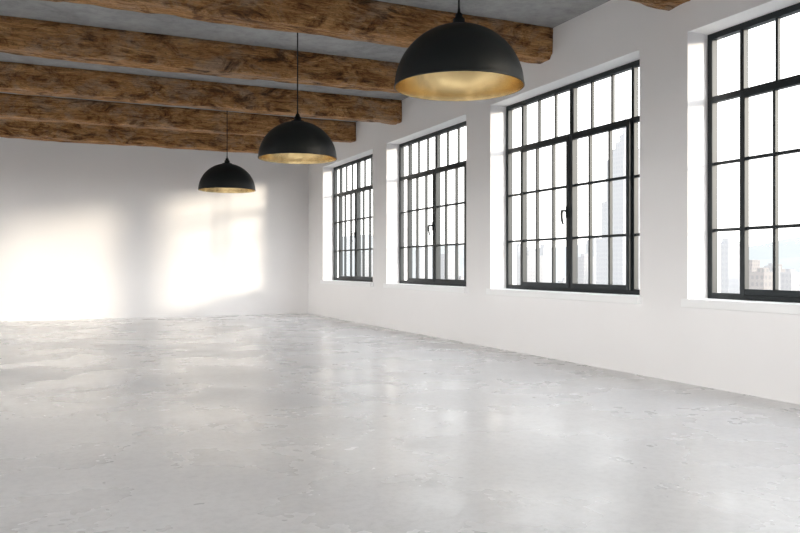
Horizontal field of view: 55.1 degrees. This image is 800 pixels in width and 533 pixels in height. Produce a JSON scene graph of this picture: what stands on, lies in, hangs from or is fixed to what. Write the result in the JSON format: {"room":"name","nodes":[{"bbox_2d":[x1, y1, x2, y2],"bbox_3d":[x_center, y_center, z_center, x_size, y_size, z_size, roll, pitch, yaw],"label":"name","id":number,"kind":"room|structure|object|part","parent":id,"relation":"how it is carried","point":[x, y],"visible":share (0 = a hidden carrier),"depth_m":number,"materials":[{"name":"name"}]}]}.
{"room":"empty loft room","nodes":[
{"label":"empty loft room","id":0,"kind":"room"},
{"bbox_2d":[0,137,307,321],"bbox_3d":[-7.813,-0.950,17.347,12.700,4.300,0.450,0,0,-24],"label":"wall","id":1,"kind":"structure","parent":0,"point":[88,231],"depth_m":17.89,"materials":[{"name":"white paint"}]},
{"bbox_2d":[0,0,609,121],"bbox_3d":[-2.936,-3.250,6.519,12.700,0.300,24.200,0,0,-24],"label":"ceiling","id":2,"kind":"structure","parent":0,"point":[545,13],"depth_m":9.89,"materials":[{"name":"concrete"}]},
{"bbox_2d":[0,119,263,153],"bbox_3d":[-7.369,-2.891,16.362,11.800,0.417,0.366,0,0,-24],"label":"ceiling beam","id":3,"kind":"structure","parent":2,"relation":"attached to","point":[68,132],"depth_m":16.81,"materials":[{"name":"brown wood"}]},
{"bbox_2d":[0,93,355,142],"bbox_3d":[-6.392,-2.891,14.193,11.800,0.419,0.365,0,0,-24],"label":"ceiling beam","id":4,"kind":"structure","parent":2,"relation":"attached to","point":[12,106],"depth_m":14.73,"materials":[{"name":"brown wood"}]},
{"bbox_2d":[0,15,398,92],"bbox_3d":[-4.438,-2.893,9.853,11.800,0.414,0.366,0,0,-24],"label":"ceiling beam","id":5,"kind":"structure","parent":2,"relation":"attached to","point":[18,36],"depth_m":10.40,"materials":[{"name":"brown wood"}]},
{"bbox_2d":[0,61,401,124],"bbox_3d":[-5.415,-2.891,12.022,11.800,0.417,0.365,0,0,-24],"label":"ceiling beam","id":6,"kind":"structure","parent":2,"relation":"attached to","point":[18,78],"depth_m":12.72,"materials":[{"name":"brown wood"}]},
{"bbox_2d":[198,111,255,192],"bbox_3d":[-3.092,-2.230,13.698,1.038,1.740,1.038,0,0,-24],"label":"pendant lamp","id":7,"kind":"object","parent":2,"relation":"hanging from","point":[226,177],"visible":0.98,"depth_m":13.38,"materials":[{"name":"black metal"}]},
{"bbox_3d":[-3.092,-1.600,13.698,1.006,0.480,1.006,0,0,-24],"label":"lamp shade","id":8,"kind":"part","parent":7,"relation":"part of","materials":[{"name":"black metal"}]},
{"bbox_3d":[-3.092,-1.596,13.698,0.992,0.472,0.992,0,0,-24],"label":"lamp shade","id":9,"kind":"part","parent":7,"relation":"part of","materials":[{"name":"gold metal"}]},
{"bbox_3d":[-3.092,-2.515,13.698,0.016,1.110,0.016,0,0,-24],"label":"cord","id":10,"kind":"part","parent":7,"relation":"part of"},
{"bbox_2d":[41,0,552,63],"bbox_3d":[-3.460,-2.890,7.681,11.800,0.420,0.367,0,0,-24],"label":"ceiling beam","id":11,"kind":"structure","parent":2,"relation":"attached to","point":[372,21],"depth_m":8.80,"materials":[{"name":"brown wood"}]},
{"bbox_2d":[258,33,336,163],"bbox_3d":[-1.312,-2.240,9.817,1.038,1.720,1.038,0,0,-24],"label":"pendant lamp","id":12,"kind":"object","parent":2,"relation":"hanging from","point":[296,141],"visible":0.98,"depth_m":9.51,"materials":[{"name":"black metal"}]},
{"bbox_3d":[-1.312,-1.616,9.817,0.992,0.472,0.992,0,0,-24],"label":"lamp shade","id":13,"kind":"part","parent":12,"relation":"part of","materials":[{"name":"gold metal"}]},
{"bbox_3d":[-1.312,-1.620,9.817,1.006,0.480,1.006,0,0,-24],"label":"lamp shade","id":14,"kind":"part","parent":12,"relation":"part of","materials":[{"name":"black metal"}]},
{"bbox_3d":[-1.312,-2.525,9.817,0.016,1.090,0.016,0,0,-24],"label":"cord","id":15,"kind":"part","parent":12,"relation":"part of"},
{"bbox_2d":[394,0,524,100],"bbox_3d":[0.457,-2.245,5.942,1.038,1.710,1.038,0,0,-24],"label":"pendant lamp","id":16,"kind":"object","parent":2,"relation":"hanging from","point":[458,60],"visible":1,"depth_m":5.66,"materials":[{"name":"black metal"}]},
{"bbox_3d":[0.457,-1.626,5.942,0.992,0.472,0.992,0,0,-24],"label":"lamp shade","id":17,"kind":"part","parent":16,"relation":"part of","materials":[{"name":"gold metal"}]},
{"bbox_2d":[629,0,689,10],"bbox_3d":[-2.482,-2.893,5.511,11.800,0.415,0.365,0,0,-24],"label":"ceiling beam","id":18,"kind":"structure","parent":2,"relation":"attached to","point":[668,5],"depth_m":7.87,"materials":[{"name":"brown wood"}]},
{"bbox_2d":[0,314,799,532],"bbox_3d":[-2.936,1.350,6.519,12.700,0.300,24.200,0,0,-24],"label":"floor","id":19,"kind":"structure","parent":0,"point":[272,423],"depth_m":5.28,"materials":[{"name":"concrete"}]},
{"bbox_2d":[308,0,799,404],"bbox_3d":[2.648,-0.950,9.035,0.450,4.300,23.300,0,0,-24],"label":"wall","id":20,"kind":"structure","parent":0,"point":[757,354],"depth_m":8.95,"materials":[{"name":"white paint"}]},
{"bbox_2d":[320,280,372,286],"bbox_3d":[-1.030,0.372,17.128,0.510,0.085,3.240,0,0,-24],"label":"sill","id":21,"kind":"structure","parent":20,"relation":"attached to","point":[334,282],"depth_m":16.85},
{"bbox_2d":[338,190,355,278],"bbox_3d":[-1.202,-0.718,17.685,0.063,1.995,1.142,0,0,-24],"label":"casement","id":22,"kind":"object","parent":20,"relation":"attached to","point":[350,193],"visible":0.94,"depth_m":17.85,"materials":[{"name":"metal"}]},
{"bbox_2d":[334,154,372,281],"bbox_3d":[-0.925,-1.035,17.175,0.080,2.730,3.180,0,0,-24],"label":"frame","id":23,"kind":"object","parent":20,"relation":"attached to","point":[358,161],"visible":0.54,"depth_m":17.86,"materials":[{"name":"metal"}]},
{"bbox_2d":[356,186,372,279],"bbox_3d":[-0.727,-0.718,16.630,0.063,1.995,1.142,0,0,-24],"label":"casement","id":24,"kind":"object","parent":20,"relation":"attached to","point":[369,188],"visible":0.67,"depth_m":16.80,"materials":[{"name":"metal"}]},
{"bbox_2d":[407,170,433,281],"bbox_3d":[0.353,-0.718,14.115,0.159,1.995,1.140,0,0,-24],"label":"casement","id":25,"kind":"object","parent":20,"relation":"attached to","point":[426,174],"depth_m":14.29,"materials":[{"name":"metal"}]},
{"bbox_3d":[0.543,-0.672,13.617,0.096,0.235,0.040,0,0,-24],"label":"handle","id":26,"kind":"part","parent":25,"relation":"part of","materials":[{"name":"metal"}]},
{"bbox_2d":[383,283,466,292],"bbox_3d":[0.569,0.372,13.579,0.510,0.085,3.235,0,0,-24],"label":"sill","id":27,"kind":"structure","parent":20,"relation":"attached to","point":[459,289],"depth_m":13.30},
{"bbox_2d":[399,121,465,286],"bbox_3d":[0.674,-1.035,13.626,0.080,2.730,3.175,0,0,-24],"label":"frame","id":28,"kind":"object","parent":20,"relation":"attached to","point":[437,134],"visible":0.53,"depth_m":14.31,"materials":[{"name":"metal"}]},
{"bbox_2d":[434,162,465,283],"bbox_3d":[0.871,-0.718,13.082,0.063,1.995,1.140,0,0,-24],"label":"casement","id":29,"kind":"object","parent":20,"relation":"attached to","point":[437,206],"visible":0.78,"depth_m":13.24,"materials":[{"name":"metal"}]},
{"bbox_2d":[520,136,569,287],"bbox_3d":[1.959,-0.718,10.549,0.159,1.995,1.145,0,0,-24],"label":"casement","id":30,"kind":"object","parent":20,"relation":"attached to","point":[523,150],"depth_m":10.61,"materials":[{"name":"metal"}]},
{"bbox_3d":[2.151,-0.672,10.047,0.096,0.235,0.040,0,0,-24],"label":"handle","id":31,"kind":"part","parent":30,"relation":"part of","materials":[{"name":"black metal"}]},
{"bbox_2d":[486,289,640,303],"bbox_3d":[2.176,0.372,10.010,0.510,0.085,3.246,0,0,-24],"label":"sill","id":32,"kind":"structure","parent":20,"relation":"attached to","point":[582,296],"depth_m":9.57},
{"bbox_2d":[506,59,639,294],"bbox_3d":[2.281,-1.035,10.057,0.080,2.730,3.186,0,0,-24],"label":"frame","id":33,"kind":"object","parent":20,"relation":"attached to","point":[633,66],"visible":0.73,"depth_m":10.02,"materials":[{"name":"metal"}]},
{"bbox_2d":[570,120,631,289],"bbox_3d":[2.480,-0.718,9.510,0.063,1.995,1.145,0,0,-24],"label":"casement","id":34,"kind":"object","parent":20,"relation":"attached to","point":[626,124],"visible":1,"depth_m":9.39,"materials":[{"name":"metal"}]},
{"bbox_2d":[681,298,799,314],"bbox_3d":[3.774,0.372,6.462,0.510,0.085,3.245,0,0,-24],"label":"sill","id":35,"kind":"structure","parent":20,"relation":"attached to","point":[706,303],"depth_m":7.16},
{"bbox_2d":[708,3,799,302],"bbox_3d":[3.879,-1.035,6.510,0.080,2.730,3.185,0,0,-24],"label":"frame","id":36,"kind":"object","parent":20,"relation":"attached to","point":[743,28],"visible":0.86,"depth_m":7.85,"materials":[{"name":"metal"}]},
{"bbox_2d":[740,77,799,296],"bbox_3d":[3.601,-0.718,7.021,0.063,1.995,1.144,0,0,-24],"label":"casement","id":37,"kind":"object","parent":20,"relation":"attached to","point":[775,87],"visible":1,"depth_m":7.39,"materials":[{"name":"metal"}]},
{"label":"outside","id":38,"kind":"structure","parent":0,"visible":0},
{"label":"ground","id":39,"kind":"structure","parent":38,"visible":0},
{"bbox_2d":[343,235,799,282],"bbox_3d":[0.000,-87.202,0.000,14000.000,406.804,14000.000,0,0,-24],"label":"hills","id":40,"kind":"structure","parent":39,"relation":"on","point":[789,248],"depth_m":4033.74,"materials":[{"name":"grey"}]},
{"bbox_2d":[361,238,799,292],"bbox_3d":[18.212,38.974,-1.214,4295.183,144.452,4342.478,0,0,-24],"label":"city buildings","id":41,"kind":"structure","parent":39,"relation":"on","point":[759,277],"depth_m":746.71,"materials":[{"name":"stone"}]},
{"bbox_2d":[596,112,639,288],"bbox_3d":[182.115,-11.300,620.000,32.000,245.000,34.400,0,0,-24],"label":"skyscraper","id":42,"kind":"structure","parent":39,"relation":"on","point":[619,153],"depth_m":611.24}
]}

